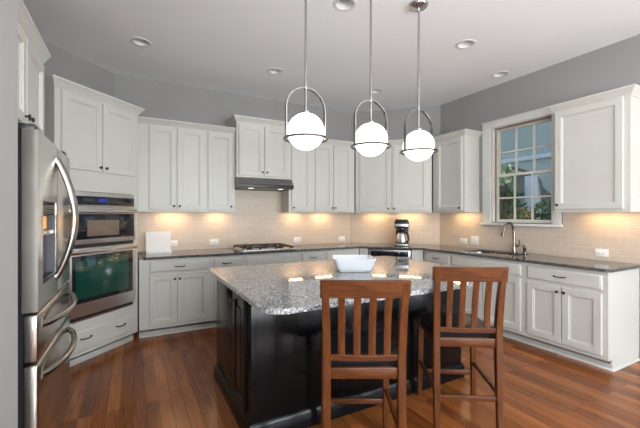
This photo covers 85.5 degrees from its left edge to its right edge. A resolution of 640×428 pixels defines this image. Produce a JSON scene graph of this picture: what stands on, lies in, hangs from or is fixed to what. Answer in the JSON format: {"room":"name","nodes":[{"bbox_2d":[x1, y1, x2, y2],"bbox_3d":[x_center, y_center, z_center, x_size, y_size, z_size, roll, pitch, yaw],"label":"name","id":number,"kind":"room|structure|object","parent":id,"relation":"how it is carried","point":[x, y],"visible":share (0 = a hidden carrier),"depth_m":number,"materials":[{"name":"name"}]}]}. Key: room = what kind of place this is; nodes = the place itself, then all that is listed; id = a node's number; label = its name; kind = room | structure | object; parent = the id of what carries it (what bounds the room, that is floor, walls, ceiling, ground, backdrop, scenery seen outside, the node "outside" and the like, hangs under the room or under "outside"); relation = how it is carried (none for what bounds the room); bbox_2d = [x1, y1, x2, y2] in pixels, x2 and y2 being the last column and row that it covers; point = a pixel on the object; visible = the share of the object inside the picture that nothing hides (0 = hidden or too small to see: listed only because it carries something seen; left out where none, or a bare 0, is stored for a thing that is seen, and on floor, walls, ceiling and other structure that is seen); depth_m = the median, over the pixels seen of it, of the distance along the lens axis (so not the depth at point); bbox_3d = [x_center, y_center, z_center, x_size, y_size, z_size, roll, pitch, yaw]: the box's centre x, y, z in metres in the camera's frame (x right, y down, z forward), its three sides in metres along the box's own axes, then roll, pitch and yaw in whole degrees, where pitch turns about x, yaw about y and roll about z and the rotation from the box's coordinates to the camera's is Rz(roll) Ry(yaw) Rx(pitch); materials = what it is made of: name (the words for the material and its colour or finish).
{"room":"kitchen","nodes":[
{"label":"kitchen","id":0,"kind":"room"},
{"bbox_2d":[0,0,17,427],"bbox_3d":[-0.256,-0.172,-1.359,0.900,3.115,5.850,0,0,-28],"label":"wall","id":1,"kind":"structure","parent":0,"point":[8,8],"depth_m":1.32,"materials":[{"name":"paint"}]},
{"bbox_2d":[43,42,114,96],"bbox_3d":[-2.776,-0.172,3.584,0.120,3.115,1.411,0,0,17],"label":"wall","id":2,"kind":"structure","parent":0,"point":[63,64],"depth_m":3.80,"materials":[{"name":"paint"}]},
{"bbox_2d":[115,74,350,254],"bbox_3d":[-1.024,-0.172,5.115,3.454,3.115,0.120,0,0,-28],"label":"wall","id":3,"kind":"structure","parent":0,"point":[159,99],"depth_m":4.75,"materials":[{"name":"paint"}]},
{"bbox_2d":[138,116,206,211],"bbox_3d":[-1.872,-0.594,4.388,0.777,1.120,0.354,0,0,-28],"label":"upper cabinet","id":4,"kind":"object","parent":3,"relation":"attached to","point":[171,153],"visible":0.94,"depth_m":4.25,"materials":[{"name":"paint"}]},
{"bbox_2d":[206,124,235,211],"bbox_3d":[-1.365,-0.594,4.661,0.374,1.120,0.354,0,0,-28],"label":"upper cabinet","id":5,"kind":"object","parent":3,"relation":"attached to","point":[220,140],"visible":0.96,"depth_m":4.54,"materials":[{"name":"paint"}]},
{"bbox_2d":[138,190,350,251],"bbox_3d":[-0.982,0.054,5.065,3.416,0.836,0.008,0,0,-28],"label":"backsplash","id":6,"kind":"structure","parent":3,"relation":"attached to","point":[257,218],"depth_m":5.03,"materials":[{"name":"tile"}]},
{"bbox_2d":[171,240,177,245],"bbox_3d":[-1.931,0.374,4.544,0.120,0.076,0.008,0,0,-28],"label":"wall outlet","id":7,"kind":"object","parent":6,"relation":"attached to","point":[173,242],"visible":0.74,"depth_m":4.55,"materials":[{"name":"white plastic"}]},
{"bbox_2d":[210,239,218,244],"bbox_3d":[-1.465,0.376,4.795,0.120,0.076,0.008,0,0,-28],"label":"wall outlet","id":8,"kind":"object","parent":6,"relation":"attached to","point":[212,241],"visible":1,"depth_m":4.79,"materials":[{"name":"white plastic"}]},
{"bbox_2d":[294,237,300,241],"bbox_3d":[-0.351,0.389,5.395,0.120,0.076,0.008,0,0,-28],"label":"wall outlet","id":9,"kind":"object","parent":6,"relation":"attached to","point":[296,239],"visible":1,"depth_m":5.39,"materials":[{"name":"white plastic"}]},
{"bbox_2d":[226,114,290,179],"bbox_3d":[-0.836,-0.901,4.897,0.880,0.805,0.439,0,0,-28],"label":"upper cabinet","id":10,"kind":"object","parent":3,"relation":"attached to","point":[261,151],"visible":0.94,"depth_m":4.71,"materials":[{"name":"paint"}]},
{"bbox_2d":[235,177,293,191],"bbox_3d":[-0.821,-0.425,4.864,0.770,0.146,0.494,0,0,-28],"label":"range hood","id":11,"kind":"object","parent":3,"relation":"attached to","point":[241,183],"visible":0.98,"depth_m":4.67,"materials":[{"name":"metal"}]},
{"bbox_2d":[281,143,312,212],"bbox_3d":[-0.339,-0.594,5.214,0.394,1.120,0.354,0,0,-28],"label":"upper cabinet","id":12,"kind":"object","parent":3,"relation":"attached to","point":[299,199],"visible":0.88,"depth_m":5.10,"materials":[{"name":"paint"}]},
{"bbox_2d":[312,139,354,212],"bbox_3d":[0.163,-0.594,5.484,0.746,1.120,0.354,0,0,-28],"label":"upper cabinet","id":13,"kind":"object","parent":3,"relation":"attached to","point":[333,160],"visible":0.93,"depth_m":5.35,"materials":[{"name":"paint"}]},
{"bbox_2d":[23,0,639,112],"bbox_3d":[1.130,-1.779,1.136,5.707,0.100,9.169,0,0,-28],"label":"ceiling","id":14,"kind":"structure","parent":0,"point":[230,46],"depth_m":3.44,"materials":[{"name":"paint"}]},
{"bbox_2d":[130,37,151,46],"bbox_3d":[-1.791,-1.761,3.465,0.192,0.080,0.192,0,0,-28],"label":"recessed light","id":15,"kind":"object","parent":14,"relation":"in","point":[138,41],"visible":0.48,"depth_m":3.51,"materials":[{"name":"paint"}]},
{"bbox_2d":[267,68,282,74],"bbox_3d":[-0.541,-1.761,4.165,0.192,0.080,0.192,0,0,-28],"label":"recessed light","id":16,"kind":"object","parent":14,"relation":"in","point":[275,71],"visible":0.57,"depth_m":4.22,"materials":[{"name":"paint"}]},
{"bbox_2d":[283,0,327,150],"bbox_3d":[-0.097,-1.084,2.362,0.309,1.288,0.309,0,0,-28],"label":"pendant lamp","id":17,"kind":"object","parent":14,"relation":"hanging from","point":[305,130],"visible":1,"depth_m":2.29,"materials":[{"name":"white glass"}]},
{"bbox_2d":[333,0,356,10],"bbox_3d":[0.205,-1.761,2.841,0.192,0.080,0.192,0,0,-28],"label":"recessed light","id":18,"kind":"object","parent":14,"relation":"in","point":[341,5],"visible":1,"depth_m":2.89,"materials":[{"name":"paint"}]},
{"bbox_2d":[350,0,391,156],"bbox_3d":[0.384,-1.084,2.618,0.309,1.288,0.309,0,0,-28],"label":"pendant lamp","id":19,"kind":"object","parent":14,"relation":"hanging from","point":[371,139],"visible":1,"depth_m":2.54,"materials":[{"name":"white glass"}]},
{"bbox_2d":[369,89,382,93],"bbox_3d":[0.782,-1.761,4.838,0.192,0.080,0.192,0,0,-28],"label":"recessed light","id":20,"kind":"object","parent":14,"relation":"in","point":[374,91],"visible":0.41,"depth_m":4.89,"materials":[{"name":"paint"}]},
{"bbox_2d":[399,0,437,160],"bbox_3d":[0.810,-1.084,2.845,0.309,1.288,0.309,0,0,-28],"label":"pendant lamp","id":21,"kind":"object","parent":14,"relation":"hanging from","point":[419,145],"visible":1,"depth_m":2.78,"materials":[{"name":"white glass"}]},
{"bbox_2d":[456,39,475,48],"bbox_3d":[1.478,-1.761,3.506,0.192,0.080,0.192,0,0,-28],"label":"recessed light","id":22,"kind":"object","parent":14,"relation":"in","point":[468,43],"visible":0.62,"depth_m":3.55,"materials":[{"name":"paint"}]},
{"bbox_2d":[491,71,508,76],"bbox_3d":[2.211,-1.761,4.254,0.192,0.080,0.192,0,0,-28],"label":"recessed light","id":23,"kind":"object","parent":14,"relation":"in","point":[499,73],"visible":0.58,"depth_m":4.29,"materials":[{"name":"paint"}]},
{"bbox_2d":[62,326,639,427],"bbox_3d":[1.131,1.446,1.137,5.770,0.120,9.229,0,0,-28],"label":"floor","id":24,"kind":"structure","parent":0,"point":[167,380],"depth_m":2.70,"materials":[{"name":"brown wood"}]},
{"bbox_2d":[18,122,78,427],"bbox_3d":[-1.794,0.486,1.799,0.888,1.800,0.900,0,0,-28],"label":"refrigerator","id":25,"kind":"object","parent":24,"relation":"on","point":[47,198],"visible":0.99,"depth_m":1.66,"materials":[{"name":"grey metal"}]},
{"bbox_2d":[43,229,53,235],"bbox_3d":[-1.419,0.091,1.782,0.035,0.023,0.301,0,0,-28],"label":"water dispenser","id":26,"kind":"object","parent":25,"relation":"attached to","point":[46,232],"depth_m":1.83,"materials":[{"name":"silver metal"}]},
{"bbox_2d":[45,74,144,366],"bbox_3d":[-2.404,0.103,3.473,0.654,2.564,1.000,0,0,17],"label":"tall cabinet","id":27,"kind":"object","parent":24,"relation":"on","point":[97,131],"visible":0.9,"depth_m":3.35,"materials":[{"name":"paint"}]},
{"bbox_2d":[67,191,136,323],"bbox_3d":[-2.377,0.381,3.465,0.634,1.190,0.770,0,0,17],"label":"double wall oven","id":28,"kind":"object","parent":27,"relation":"in","point":[102,259],"visible":0.62,"depth_m":3.37,"materials":[{"name":"metal"}]},
{"bbox_2d":[138,254,210,337],"bbox_3d":[-1.788,0.944,4.256,0.777,0.883,0.664,0,0,-28],"label":"base cabinet","id":29,"kind":"object","parent":24,"relation":"on","point":[174,295],"visible":1,"depth_m":3.99,"materials":[{"name":"paint"}]},
{"bbox_2d":[142,243,639,272],"bbox_3d":[0.408,0.487,3.837,4.173,0.030,3.486,0,0,-28],"label":"countertop","id":30,"kind":"structure","parent":29,"relation":"on","point":[559,261],"depth_m":4.22,"materials":[{"name":"stone"}]},
{"bbox_2d":[146,231,171,253],"bbox_3d":[-2.014,0.341,4.326,0.292,0.262,0.130,0,0,-28],"label":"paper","id":31,"kind":"object","parent":30,"relation":"on","point":[156,241],"visible":1,"depth_m":4.32,"materials":[{"name":"paper"}]},
{"bbox_2d":[233,243,296,251],"bbox_3d":[-0.768,0.445,4.798,0.750,0.054,0.500,0,0,-28],"label":"cooktop","id":32,"kind":"object","parent":30,"relation":"in","point":[252,247],"visible":1,"depth_m":4.70,"materials":[{"name":"silver metal"}]},
{"bbox_2d":[394,219,408,245],"bbox_3d":[1.265,0.272,5.323,0.222,0.400,0.264,0,0,17],"label":"coffee maker","id":33,"kind":"object","parent":30,"relation":"on","point":[401,225],"visible":1,"depth_m":5.23,"materials":[{"name":"plastic"}]},
{"bbox_2d":[475,252,514,255],"bbox_3d":[2.163,0.600,4.312,0.418,0.194,0.728,0,0,-28],"label":"sink","id":34,"kind":"object","parent":30,"relation":"in","point":[475,252],"visible":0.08,"depth_m":4.51,"materials":[{"name":"silver metal"}]},
{"bbox_2d":[500,222,519,252],"bbox_3d":[2.352,0.281,4.315,0.233,0.381,0.097,0,0,-3],"label":"faucet","id":35,"kind":"object","parent":30,"relation":"on","point":[514,245],"visible":1,"depth_m":4.31,"materials":[{"name":"silver metal"}]},
{"bbox_2d":[209,255,243,327],"bbox_3d":[-1.272,0.944,4.535,0.397,0.883,0.664,0,0,-28],"label":"base cabinet","id":36,"kind":"object","parent":24,"relation":"on","point":[232,260],"visible":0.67,"depth_m":4.22,"materials":[{"name":"paint"}]},
{"bbox_2d":[244,252,298,265],"bbox_3d":[-0.758,0.944,4.816,0.775,0.883,0.656,0,0,-28],"label":"base cabinet","id":37,"kind":"object","parent":24,"relation":"on","point":[286,257],"visible":0.03,"depth_m":4.54,"materials":[{"name":"paint"}]},
{"bbox_2d":[299,250,323,261],"bbox_3d":[-0.242,0.944,5.090,0.393,0.883,0.664,0,0,-28],"label":"base cabinet","id":38,"kind":"object","parent":24,"relation":"on","point":[304,256],"visible":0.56,"depth_m":4.82,"materials":[{"name":"paint"}]},
{"bbox_2d":[214,279,464,427],"bbox_3d":[0.152,0.944,2.956,1.917,0.883,1.016,0,0,-28],"label":"kitchen island","id":39,"kind":"object","parent":24,"relation":"on","point":[267,369],"visible":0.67,"depth_m":2.28,"materials":[{"name":"black paint"}]},
{"bbox_2d":[209,256,472,314],"bbox_3d":[0.264,0.487,2.853,2.028,0.030,1.548,0,0,-28],"label":"island countertop","id":40,"kind":"structure","parent":39,"relation":"on","point":[292,287],"depth_m":2.56,"materials":[{"name":"stone"}]},
{"bbox_2d":[333,255,375,271],"bbox_3d":[0.286,0.416,2.956,0.346,0.111,0.326,0,0,0],"label":"serving bowl","id":41,"kind":"object","parent":40,"relation":"on","point":[343,263],"visible":1,"depth_m":2.81,"materials":[{"name":"white ceramic"}]},
{"bbox_2d":[324,248,358,259],"bbox_3d":[0.186,0.944,5.340,0.597,0.883,0.629,0,0,-28],"label":"base cabinet","id":42,"kind":"object","parent":24,"relation":"on","point":[328,254],"visible":0.21,"depth_m":5.04,"materials":[{"name":"paint"}]},
{"bbox_2d":[360,248,367,254],"bbox_3d":[0.673,0.944,5.250,0.124,0.883,0.093,0,0,17],"label":"strip","id":43,"kind":"object","parent":24,"relation":"on","point":[363,251],"visible":0.07,"depth_m":5.21,"materials":[{"name":"paint"}]},
{"bbox_2d":[320,279,410,427],"bbox_3d":[0.224,0.853,1.961,0.446,1.068,0.570,0,0,0],"label":"bar stool","id":44,"kind":"object","parent":24,"relation":"on","point":[340,347],"visible":1,"depth_m":1.74,"materials":[{"name":"brown wood"}]},
{"bbox_2d":[369,249,411,258],"bbox_3d":[1.096,0.950,5.344,0.616,0.872,0.640,0,0,17],"label":"dishwasher","id":45,"kind":"object","parent":24,"relation":"on","point":[401,253],"visible":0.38,"depth_m":5.07,"materials":[{"name":"plastic"}]},
{"bbox_2d":[412,250,422,260],"bbox_3d":[1.414,0.944,5.028,0.158,0.883,0.093,0,0,17],"label":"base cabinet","id":46,"kind":"object","parent":24,"relation":"on","point":[416,254],"visible":0.02,"depth_m":4.98,"materials":[{"name":"paint"}]},
{"bbox_2d":[424,250,450,265],"bbox_3d":[1.842,0.944,4.874,0.664,0.883,0.479,0,0,-28],"label":"base cabinet","id":47,"kind":"object","parent":24,"relation":"on","point":[441,258],"visible":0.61,"depth_m":4.71,"materials":[{"name":"paint"}]},
{"bbox_2d":[417,266,508,427],"bbox_3d":[0.942,0.853,2.381,0.446,1.068,0.570,0,0,5],"label":"bar stool","id":48,"kind":"object","parent":24,"relation":"on","point":[467,329],"visible":1,"depth_m":2.16,"materials":[{"name":"brown wood"}]},
{"bbox_2d":[451,254,529,343],"bbox_3d":[2.189,0.944,4.238,0.656,0.883,0.971,0,0,-28],"label":"base cabinet","id":49,"kind":"object","parent":24,"relation":"on","point":[514,309],"visible":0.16,"depth_m":3.84,"materials":[{"name":"paint"}]},
{"bbox_2d":[525,263,639,371],"bbox_3d":[2.594,0.944,3.478,0.664,0.883,0.751,0,0,-28],"label":"base cabinet","id":50,"kind":"object","parent":24,"relation":"on","point":[585,316],"visible":0.99,"depth_m":3.24,"materials":[{"name":"paint"}]},
{"bbox_2d":[351,105,439,260],"bbox_3d":[1.230,-0.172,5.732,1.437,3.115,0.120,0,0,17],"label":"wall","id":51,"kind":"structure","parent":0,"point":[395,117],"depth_m":5.65,"materials":[{"name":"paint"}]},
{"bbox_2d":[355,139,431,212],"bbox_3d":[1.163,-0.594,5.504,1.163,1.120,0.354,0,0,17],"label":"upper cabinet","id":52,"kind":"object","parent":51,"relation":"attached to","point":[389,181],"visible":0.94,"depth_m":5.36,"materials":[{"name":"paint"}]},
{"bbox_2d":[351,213,439,244],"bbox_3d":[1.211,0.220,5.671,1.425,0.503,0.008,0,0,17],"label":"backsplash corner","id":53,"kind":"structure","parent":51,"relation":"attached to","point":[424,228],"depth_m":5.68,"materials":[{"name":"tile"}]},
{"bbox_2d":[440,34,639,358],"bbox_3d":[3.838,-0.172,2.019,0.140,3.115,7.913,0,0,-28],"label":"wall","id":54,"kind":"structure","parent":0,"point":[615,65],"depth_m":4.04,"materials":[{"name":"paint"}]},
{"bbox_2d":[433,129,481,212],"bbox_3d":[1.955,-0.594,4.991,0.354,1.120,0.609,0,0,-28],"label":"upper cabinet","id":55,"kind":"object","parent":54,"relation":"attached to","point":[456,161],"visible":0.98,"depth_m":4.83,"materials":[{"name":"paint"}]},
{"bbox_2d":[480,107,562,226],"bbox_3d":[2.536,-0.559,4.382,0.189,1.403,1.040,0,0,-28],"label":"window","id":56,"kind":"structure","parent":54,"relation":"in","point":[541,115],"depth_m":4.55,"materials":[{"name":"paint"}]},
{"bbox_2d":[440,212,639,263],"bbox_3d":[2.484,0.220,4.377,0.008,0.503,2.464,0,0,-28],"label":"backsplash","id":57,"kind":"structure","parent":54,"relation":"attached to","point":[582,233],"depth_m":3.87,"materials":[{"name":"tile"}]},
{"bbox_2d":[460,238,466,243],"bbox_3d":[2.100,0.384,5.071,0.008,0.076,0.120,0,0,-28],"label":"wall outlet","id":58,"kind":"object","parent":57,"relation":"attached to","point":[462,240],"visible":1,"depth_m":5.07,"materials":[{"name":"white plastic"}]},
{"bbox_2d":[471,236,478,244],"bbox_3d":[2.188,0.364,4.906,0.010,0.120,0.124,0,0,-28],"label":"wall switch","id":59,"kind":"object","parent":57,"relation":"attached to","point":[474,239],"visible":1,"depth_m":4.90,"materials":[{"name":"white plastic"}]},
{"bbox_2d":[595,249,608,256],"bbox_3d":[2.906,0.393,3.576,0.008,0.076,0.120,0,0,-28],"label":"wall outlet","id":60,"kind":"object","parent":57,"relation":"attached to","point":[598,252],"visible":1,"depth_m":3.57,"materials":[{"name":"white plastic"}]},
{"bbox_2d":[547,84,639,211],"bbox_3d":[2.771,-0.594,3.477,0.354,1.136,0.740,0,0,-28],"label":"upper cabinet","id":61,"kind":"object","parent":54,"relation":"attached to","point":[597,136],"visible":1,"depth_m":3.34,"materials":[{"name":"paint"}]},
{"label":"outside","id":62,"kind":"structure","parent":0,"visible":0},
{"bbox_3d":[4.823,1.686,10.550,9.500,0.100,18.000,0,0,-28],"label":"ground","id":63,"kind":"structure","parent":62,"visible":0},
{"bbox_2d":[499,162,520,218],"bbox_3d":[3.095,0.371,5.908,0.521,2.531,0.508,0,0,44],"label":"shrub","id":64,"kind":"object","parent":63,"relation":"on","point":[505,170],"visible":0.39,"depth_m":5.86,"materials":[{"name":"green plant"}]},
{"bbox_2d":[502,185,525,219],"bbox_3d":[3.490,0.511,6.608,0.724,2.251,0.850,0,0,-28],"label":"shrub","id":65,"kind":"object","parent":63,"relation":"on","point":[511,204],"visible":0.15,"depth_m":6.42,"materials":[{"name":"green plant"}]},
{"bbox_2d":[502,178,528,214],"bbox_3d":[4.426,0.348,8.663,1.064,2.581,1.658,0,0,-28],"label":"shrub","id":66,"kind":"object","parent":63,"relation":"on","point":[511,186],"visible":0.03,"depth_m":8.27,"materials":[{"name":"green plant"}]},
{"bbox_2d":[507,206,530,218],"bbox_3d":[4.097,0.726,7.157,0.719,1.821,0.792,0,0,-28],"label":"shrub","id":67,"kind":"object","parent":63,"relation":"on","point":[521,208],"visible":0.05,"depth_m":7.08,"materials":[{"name":"green plant"}]},
{"bbox_2d":[501,121,550,219],"bbox_3d":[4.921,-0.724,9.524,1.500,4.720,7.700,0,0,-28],"label":"house","id":68,"kind":"structure","parent":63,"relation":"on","point":[542,181],"depth_m":8.56,"materials":[{"name":"paint"}]},
{"bbox_2d":[519,200,550,219],"bbox_3d":[3.700,0.697,5.769,0.835,1.879,0.799,0,0,-28],"label":"shrub","id":69,"kind":"object","parent":63,"relation":"on","point":[538,205],"visible":0.11,"depth_m":5.76,"materials":[{"name":"green plant"}]},
{"bbox_3d":[-2.480,-0.172,1.947,0.120,3.115,2.081,0,0,-28],"label":"wall","id":70,"kind":"structure","parent":0,"visible":0},
{"bbox_2d":[18,0,50,134],"bbox_3d":[-1.930,-0.756,1.794,0.703,0.665,0.910,0,0,-28],"label":"upper cabinet","id":71,"kind":"object","parent":70,"relation":"attached to","point":[33,52],"visible":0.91,"depth_m":1.99,"materials":[{"name":"paint"}]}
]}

